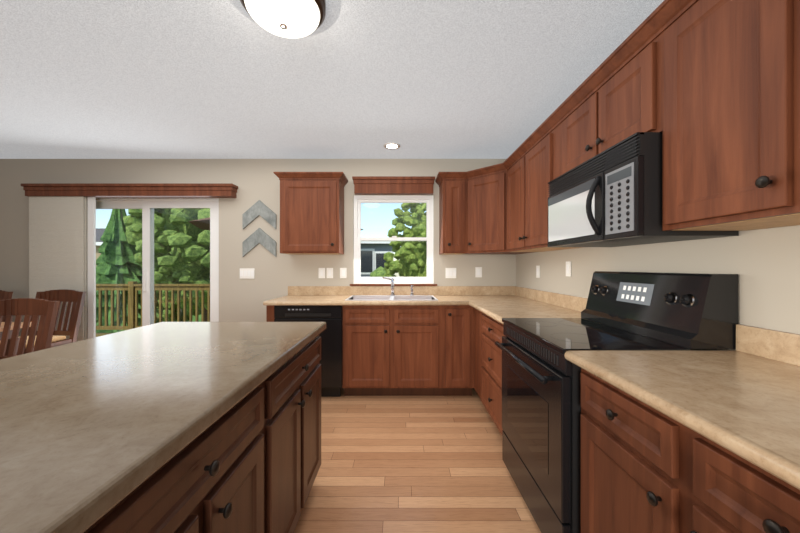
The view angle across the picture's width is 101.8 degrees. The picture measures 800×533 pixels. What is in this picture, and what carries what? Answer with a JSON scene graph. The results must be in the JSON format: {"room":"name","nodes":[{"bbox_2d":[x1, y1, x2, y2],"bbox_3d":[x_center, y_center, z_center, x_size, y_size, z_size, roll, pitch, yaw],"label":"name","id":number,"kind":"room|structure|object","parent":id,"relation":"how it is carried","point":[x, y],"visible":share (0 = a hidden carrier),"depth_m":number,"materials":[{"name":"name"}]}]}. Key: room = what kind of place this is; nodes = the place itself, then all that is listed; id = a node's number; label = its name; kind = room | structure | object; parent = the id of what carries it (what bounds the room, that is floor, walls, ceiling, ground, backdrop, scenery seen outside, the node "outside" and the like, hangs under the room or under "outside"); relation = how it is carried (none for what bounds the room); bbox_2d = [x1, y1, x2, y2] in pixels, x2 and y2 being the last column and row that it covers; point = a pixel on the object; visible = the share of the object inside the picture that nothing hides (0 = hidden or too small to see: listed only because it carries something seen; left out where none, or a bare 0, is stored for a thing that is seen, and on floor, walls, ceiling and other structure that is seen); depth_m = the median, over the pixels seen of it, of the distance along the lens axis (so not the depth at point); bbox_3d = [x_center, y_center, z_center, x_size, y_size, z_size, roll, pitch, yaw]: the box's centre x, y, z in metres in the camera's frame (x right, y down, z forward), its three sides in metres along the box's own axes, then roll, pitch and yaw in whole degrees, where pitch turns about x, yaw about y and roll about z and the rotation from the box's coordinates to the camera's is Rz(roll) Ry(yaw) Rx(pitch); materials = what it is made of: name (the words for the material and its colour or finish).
{"room":"kitchen","nodes":[
{"label":"kitchen","id":0,"kind":"room"},
{"bbox_2d":[0,159,515,336],"bbox_3d":[-2.050,0.014,3.720,7.020,2.440,0.160,0,0,0],"label":"wall","id":1,"kind":"structure","parent":0,"point":[254,181],"depth_m":3.64,"materials":[{"name":"beige paint"}]},
{"bbox_2d":[29,196,95,341],"bbox_3d":[-3.705,0.224,3.563,0.690,1.976,0.054,0,0,0],"label":"blind","id":2,"kind":"object","parent":1,"relation":"attached to","point":[62,242],"visible":0.52,"depth_m":3.54,"materials":[{"name":"fabric"}]},
{"bbox_2d":[21,183,237,197],"bbox_3d":[-2.950,-0.831,3.571,2.284,0.130,0.135,0,0,0],"label":"valance","id":3,"kind":"object","parent":1,"relation":"attached to","point":[162,190],"visible":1,"depth_m":3.52,"materials":[{"name":"brown wood"}]},
{"bbox_2d":[96,198,218,335],"bbox_3d":[-2.955,0.219,3.724,1.850,2.030,0.092,0,0,0],"label":"door frame","id":4,"kind":"structure","parent":1,"relation":"in","point":[147,206],"depth_m":3.70,"materials":[{"name":"white plastic"}]},
{"bbox_2d":[240,268,254,278],"bbox_3d":[-1.710,0.079,3.634,0.165,0.115,0.010,0,0,0],"label":"switch plate","id":5,"kind":"object","parent":1,"relation":"attached to","point":[247,273],"visible":1,"depth_m":3.63,"materials":[{"name":"white plastic"}]},
{"bbox_2d":[242,200,275,256],"bbox_3d":[-1.568,-0.423,3.627,0.370,0.635,0.022,0,0,0],"label":"art","id":6,"kind":"object","parent":1,"relation":"attached to","point":[258,235],"visible":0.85,"depth_m":3.62,"materials":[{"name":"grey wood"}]},
{"bbox_2d":[273,172,347,253],"bbox_3d":[-0.930,-0.547,3.464,0.704,0.826,0.347,0,0,0],"label":"upper cabinet","id":7,"kind":"object","parent":1,"relation":"attached to","point":[311,212],"visible":1,"depth_m":3.33,"materials":[{"name":"brown wood"}]},
{"bbox_2d":[319,268,324,277],"bbox_3d":[-0.875,0.074,3.634,0.072,0.115,0.010,0,0,0],"label":"electrical outlet plate","id":8,"kind":"object","parent":1,"relation":"attached to","point":[321,272],"visible":1,"depth_m":3.63,"materials":[{"name":"white plastic"}]},
{"bbox_2d":[327,268,332,277],"bbox_3d":[-0.785,0.074,3.634,0.072,0.115,0.010,0,0,0],"label":"electrical outlet plate","id":9,"kind":"object","parent":1,"relation":"attached to","point":[329,272],"visible":1,"depth_m":3.63,"materials":[{"name":"white plastic"}]},
{"bbox_2d":[340,268,345,277],"bbox_3d":[-0.635,0.074,3.634,0.072,0.115,0.010,0,0,0],"label":"electrical outlet plate","id":10,"kind":"object","parent":1,"relation":"attached to","point":[342,272],"visible":1,"depth_m":3.63,"materials":[{"name":"white plastic"}]},
{"bbox_2d":[350,284,436,285],"bbox_3d":[-0.072,0.229,3.647,0.975,0.070,0.074,0,0,0],"label":"window sill","id":11,"kind":"structure","parent":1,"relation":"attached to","point":[394,284],"depth_m":3.61,"materials":[{"name":"brown wood"}]},
{"bbox_2d":[352,176,434,194],"bbox_3d":[-0.068,-0.891,3.587,0.905,0.180,0.103,0,0,0],"label":"window valance","id":12,"kind":"object","parent":1,"relation":"attached to","point":[393,185],"visible":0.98,"depth_m":3.56,"materials":[{"name":"brown wood"}]},
{"bbox_2d":[354,195,433,283],"bbox_3d":[-0.072,-0.306,3.713,0.905,1.000,0.064,0,0,0],"label":"window","id":13,"kind":"structure","parent":1,"relation":"in","point":[428,200],"depth_m":3.69,"materials":[{"name":"white plastic"}]},
{"bbox_2d":[288,286,514,293],"bbox_3d":[0.024,0.270,3.627,2.548,0.100,0.020,0,0,0],"label":"backsplash","id":14,"kind":"structure","parent":1,"relation":"attached to","point":[291,289],"depth_m":3.62,"materials":[{"name":"beige stone"}]},
{"bbox_2d":[446,268,455,277],"bbox_3d":[0.570,0.074,3.634,0.120,0.115,0.010,0,0,0],"label":"switch plate","id":15,"kind":"object","parent":1,"relation":"attached to","point":[450,272],"visible":1,"depth_m":3.63,"materials":[{"name":"white plastic"}]},
{"bbox_2d":[439,172,466,253],"bbox_3d":[0.565,-0.548,3.480,0.250,0.824,0.317,0,0,0],"label":"upper cabinet","id":16,"kind":"object","parent":1,"relation":"attached to","point":[452,185],"depth_m":3.33,"materials":[{"name":"brown wood"}]},
{"bbox_2d":[475,267,481,276],"bbox_3d":[0.880,0.064,3.634,0.072,0.115,0.010,0,0,0],"label":"electrical outlet plate","id":17,"kind":"object","parent":1,"relation":"attached to","point":[478,271],"visible":1,"depth_m":3.63,"materials":[{"name":"white plastic"}]},
{"bbox_2d":[0,0,663,158],"bbox_3d":[-2.050,-1.256,0.420,7.020,0.100,6.760,0,0,0],"label":"ceiling","id":18,"kind":"structure","parent":0,"point":[233,79],"depth_m":2.06,"materials":[{"name":"white paint"}]},
{"bbox_2d":[240,0,325,37],"bbox_3d":[-0.520,-1.137,1.450,0.368,0.138,0.368,0,0,0],"label":"flush ceiling light","id":19,"kind":"object","parent":18,"relation":"attached to","point":[292,18],"visible":1,"depth_m":1.43,"materials":[{"name":"white glass"}]},
{"bbox_2d":[383,142,399,148],"bbox_3d":[-0.080,-1.200,3.240,0.170,0.009,0.170,0,0,0],"label":"recessed light","id":20,"kind":"object","parent":18,"relation":"in","point":[391,145],"visible":0.98,"depth_m":3.22,"materials":[{"name":"white"}]},
{"bbox_2d":[294,388,540,532],"bbox_3d":[-2.050,1.284,0.420,7.020,0.100,6.760,0,0,0],"label":"floor","id":21,"kind":"structure","parent":0,"point":[412,464],"depth_m":1.95,"materials":[{"name":"brown wood"}]},
{"bbox_2d":[0,290,12,321],"bbox_3d":[-4.310,0.738,3.148,0.480,0.993,0.557,0,0,0],"label":"chair","id":22,"kind":"object","parent":21,"relation":"on","point":[4,295],"visible":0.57,"depth_m":3.38,"materials":[{"name":"brown wood"}]},
{"bbox_2d":[0,322,31,355],"bbox_3d":[-4.010,0.859,2.530,1.680,0.750,0.620,0,0,0],"label":"dining table","id":23,"kind":"object","parent":21,"relation":"on","point":[9,337],"depth_m":2.71,"materials":[{"name":"brown wood"}]},
{"bbox_2d":[0,298,59,358],"bbox_3d":[-2.823,0.738,2.198,0.480,0.993,0.557,0,0,-4],"label":"chair","id":24,"kind":"object","parent":21,"relation":"on","point":[36,308],"visible":0.44,"depth_m":2.43,"materials":[{"name":"brown wood"}]},
{"bbox_2d":[0,289,85,353],"bbox_3d":[-3.540,0.738,3.148,0.480,0.993,0.557,0,0,0],"label":"chair","id":25,"kind":"object","parent":21,"relation":"on","point":[74,297],"visible":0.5,"depth_m":3.36,"materials":[{"name":"brown wood"}]},
{"bbox_2d":[72,326,325,532],"bbox_3d":[-0.752,0.796,0.305,0.679,0.876,3.110,0,0,0],"label":"kitchen island","id":26,"kind":"object","parent":21,"relation":"on","point":[253,468],"depth_m":0.94,"materials":[{"name":"brown wood"}]},
{"bbox_2d":[0,322,325,532],"bbox_3d":[-0.905,0.342,0.305,0.959,0.044,3.170,0,0,0],"label":"island countertop","id":27,"kind":"structure","parent":26,"relation":"on","point":[81,421],"depth_m":0.76,"materials":[{"name":"beige stone"}]},
{"bbox_2d":[274,305,342,396],"bbox_3d":[-0.852,0.800,3.307,0.627,0.868,0.607,0,0,0],"label":"dishwasher","id":28,"kind":"object","parent":21,"relation":"on","point":[331,360],"visible":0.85,"depth_m":3.01,"materials":[{"name":"black metal"}]},
{"bbox_2d":[343,306,442,395],"bbox_3d":[-0.072,0.796,3.324,0.926,0.876,0.625,0,0,0],"label":"base cabinet","id":29,"kind":"object","parent":21,"relation":"on","point":[432,340],"depth_m":3.02,"materials":[{"name":"brown wood"}]},
{"bbox_2d":[263,294,534,305],"bbox_3d":[0.024,0.336,3.311,2.548,0.044,0.653,0,0,0],"label":"countertop","id":30,"kind":"structure","parent":29,"relation":"on","point":[291,299],"depth_m":3.06,"materials":[{"name":"beige stone"}]},
{"bbox_2d":[343,294,438,301],"bbox_3d":[-0.080,0.409,3.303,0.880,0.190,0.494,0,0,0],"label":"sink","id":31,"kind":"object","parent":30,"relation":"in","point":[354,297],"depth_m":3.47,"materials":[{"name":"silver metal"}]},
{"bbox_2d":[382,277,413,295],"bbox_3d":[-0.020,0.211,3.417,0.344,0.204,0.245,0,0,0],"label":"faucet","id":32,"kind":"object","parent":30,"relation":"on","point":[392,288],"visible":1,"depth_m":3.50,"materials":[{"name":"silver metal"}]},
{"bbox_2d":[443,306,474,395],"bbox_3d":[0.540,0.796,3.324,0.299,0.876,0.625,0,0,0],"label":"base cabinet","id":33,"kind":"object","parent":21,"relation":"on","point":[458,321],"depth_m":3.02,"materials":[{"name":"brown wood"}]},
{"bbox_2d":[471,302,593,322],"bbox_3d":[0.972,0.339,2.494,0.653,0.038,0.981,0,0,0],"label":"countertop","id":34,"kind":"structure","parent":33,"relation":"on","point":[497,310],"depth_m":2.36,"materials":[{"name":"beige stone"}]},
{"bbox_2d":[475,310,478,395],"bbox_3d":[0.993,0.796,2.880,0.606,0.876,0.300,0,0,0],"label":"base cabinet","id":35,"kind":"object","parent":21,"relation":"on","point":[476,311],"depth_m":2.89,"materials":[{"name":"brown wood"}]},
{"bbox_2d":[479,314,504,434],"bbox_3d":[0.984,0.796,2.367,0.625,0.876,0.726,0,0,0],"label":"base cabinet","id":36,"kind":"object","parent":21,"relation":"on","point":[490,331],"depth_m":2.41,"materials":[{"name":"brown wood"}]},
{"bbox_2d":[495,271,737,532],"bbox_3d":[0.930,0.631,1.620,0.729,1.205,0.756,0,0,0],"label":"range","id":37,"kind":"object","parent":21,"relation":"on","point":[541,380],"visible":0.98,"depth_m":1.41,"materials":[{"name":"black metal"}]},
{"bbox_2d":[575,364,799,532],"bbox_3d":[0.984,0.796,0.797,0.625,0.876,0.883,0,0,0],"label":"base cabinet","id":38,"kind":"object","parent":21,"relation":"on","point":[690,441],"depth_m":0.84,"materials":[{"name":"brown wood"}]},
{"bbox_2d":[568,351,799,491],"bbox_3d":[0.972,0.339,0.019,0.653,0.038,2.438,0,0,0],"label":"countertop","id":39,"kind":"structure","parent":38,"relation":"on","point":[748,405],"depth_m":0.83,"materials":[{"name":"beige stone"}]},
{"bbox_2d":[516,225,799,350],"bbox_3d":[1.380,0.014,0.340,0.160,2.440,6.600,0,0,0],"label":"wall","id":40,"kind":"structure","parent":0,"point":[764,264],"depth_m":1.31,"materials":[{"name":"beige paint"}]},
{"bbox_2d":[467,163,533,253],"bbox_3d":[0.994,-0.548,3.334,0.608,0.824,0.608,0,0,0],"label":"upper cabinet","id":41,"kind":"object","parent":40,"relation":"attached to","point":[484,185],"depth_m":3.18,"materials":[{"name":"brown wood"}]},
{"bbox_2d":[503,144,522,251],"bbox_3d":[1.139,-0.548,2.795,0.317,0.824,0.470,0,0,0],"label":"upper cabinet","id":42,"kind":"object","parent":40,"relation":"attached to","point":[513,166],"depth_m":2.83,"materials":[{"name":"brown wood"}]},
{"bbox_2d":[536,266,539,277],"bbox_3d":[1.294,0.049,3.050,0.010,0.115,0.072,0,0,0],"label":"electrical outlet plate","id":43,"kind":"object","parent":40,"relation":"attached to","point":[537,271],"visible":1,"depth_m":3.04,"materials":[{"name":"white plastic"}]},
{"bbox_2d":[515,286,587,309],"bbox_3d":[1.288,0.270,2.811,0.020,0.100,1.614,0,0,0],"label":"backsplash","id":44,"kind":"structure","parent":40,"relation":"attached to","point":[572,303],"depth_m":2.69,"materials":[{"name":"beige stone"}]},
{"bbox_2d":[523,108,582,251],"bbox_3d":[1.139,-0.548,2.280,0.317,0.824,0.560,0,0,0],"label":"upper cabinet","id":45,"kind":"object","parent":40,"relation":"attached to","point":[540,149],"depth_m":2.30,"materials":[{"name":"brown wood"}]},
{"bbox_2d":[566,261,570,276],"bbox_3d":[1.294,0.019,2.500,0.010,0.115,0.072,0,0,0],"label":"electrical outlet plate","id":46,"kind":"object","parent":40,"relation":"attached to","point":[568,268],"visible":1,"depth_m":2.49,"materials":[{"name":"white plastic"}]},
{"bbox_2d":[559,76,590,175],"bbox_3d":[1.139,-0.739,1.809,0.317,0.442,0.381,0,0,0],"label":"upper cabinet","id":47,"kind":"object","parent":40,"relation":"attached to","point":[575,112],"depth_m":1.82,"materials":[{"name":"brown wood"}]},
{"bbox_2d":[591,12,654,157],"bbox_3d":[1.139,-0.739,1.428,0.317,0.442,0.381,0,0,0],"label":"upper cabinet","id":48,"kind":"object","parent":40,"relation":"attached to","point":[623,86],"depth_m":1.41,"materials":[{"name":"brown wood"}]},
{"bbox_2d":[548,132,738,246],"bbox_3d":[1.075,-0.316,1.620,0.443,0.396,0.752,0,0,0],"label":"microwave","id":49,"kind":"object","parent":48,"relation":"attached to","point":[612,196],"visible":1,"depth_m":1.39,"materials":[{"name":"black plastic"},{"name":"glass"},{"name":"stainless steel"}]},
{"bbox_2d":[655,0,799,230],"bbox_3d":[1.139,-0.548,1.018,0.317,0.824,0.440,0,0,0],"label":"upper cabinet","id":50,"kind":"object","parent":40,"relation":"attached to","point":[710,89],"depth_m":1.00,"materials":[{"name":"brown wood"}]},
{"bbox_2d":[736,324,799,363],"bbox_3d":[1.288,0.270,0.019,0.020,0.100,2.438,0,0,0],"label":"backsplash","id":51,"kind":"structure","parent":40,"relation":"attached to","point":[774,344],"depth_m":1.12,"materials":[{"name":"beige stone"}]},
{"bbox_2d":[787,0,799,219],"bbox_3d":[1.139,-0.548,0.578,0.317,0.824,0.440,0,0,0],"label":"upper cabinet","id":52,"kind":"object","parent":40,"relation":"attached to","point":[793,6],"depth_m":0.83,"materials":[{"name":"brown wood"}]},
{"label":"outside","id":53,"kind":"structure","parent":0,"visible":0},
{"bbox_2d":[192,314,200,321],"bbox_3d":[-10.000,4.134,61.910,140.000,0.200,116.180,0,0,0],"label":"ground","id":54,"kind":"structure","parent":53,"point":[199,316],"depth_m":25.21,"materials":[{"name":"green plant"}]},
{"bbox_2d":[96,209,158,332],"bbox_3d":[-9.679,0.704,11.128,3.409,6.660,3.413,0,0,0],"label":"tree","id":55,"kind":"object","parent":54,"relation":"on","point":[107,250],"depth_m":10.86,"materials":[{"name":"green plant"}]},
{"bbox_2d":[96,228,181,311],"bbox_3d":[-23.450,0.434,26.985,9.900,7.200,8.830,0,0,0],"label":"house","id":56,"kind":"structure","parent":54,"relation":"on","point":[98,236],"depth_m":23.42,"materials":[{"name":"beige"}]},
{"bbox_2d":[96,281,209,336],"bbox_3d":[-3.675,2.159,5.053,6.250,3.750,2.495,0,0,0],"label":"deck","id":57,"kind":"object","parent":54,"relation":"on","point":[134,319],"depth_m":6.18,"materials":[{"name":"brown wood"}]},
{"bbox_2d":[188,217,363,229],"bbox_3d":[-1.950,0.124,5.400,2.700,2.320,2.700,0,0,0],"label":"umbrella canopy","id":58,"kind":"object","parent":57,"relation":"on","point":[205,224],"depth_m":4.66,"materials":[{"name":"brown fabric"}]},
{"bbox_2d":[154,214,173,283],"bbox_3d":[-9.191,-0.447,15.559,5.498,8.962,5.526,0,0,0],"label":"tree","id":59,"kind":"object","parent":54,"relation":"on","point":[171,252],"depth_m":12.96,"materials":[{"name":"green plant"}]},
{"bbox_2d":[123,208,209,321],"bbox_3d":[-6.290,-0.403,10.629,4.108,8.874,4.251,0,0,0],"label":"tree","id":60,"kind":"object","parent":54,"relation":"on","point":[165,276],"depth_m":9.29,"materials":[{"name":"green plant"}]},
{"bbox_2d":[139,264,200,322],"bbox_3d":[-13.278,1.511,17.427,4.841,5.169,4.811,0,0,0],"label":"tree","id":61,"kind":"object","parent":54,"relation":"on","point":[169,309],"depth_m":16.68,"materials":[{"name":"green plant"}]},
{"bbox_2d":[361,241,393,276],"bbox_3d":[-4.775,0.984,23.485,9.250,6.100,9.830,0,0,0],"label":"house","id":62,"kind":"structure","parent":54,"relation":"on","point":[372,263],"depth_m":18.90,"materials":[{"name":"grey"}]},
{"bbox_2d":[370,267,385,276],"bbox_3d":[-0.089,2.202,12.679,9.248,4.436,2.754,0,0,0],"label":"tree","id":63,"kind":"object","parent":54,"relation":"on","point":[381,270],"depth_m":11.82,"materials":[{"name":"green plant"}]},
{"bbox_2d":[383,203,426,276],"bbox_3d":[0.618,0.880,8.995,2.235,6.308,2.184,0,0,0],"label":"tree","id":64,"kind":"object","parent":54,"relation":"on","point":[391,264],"depth_m":8.52,"materials":[{"name":"green plant"}]}
]}

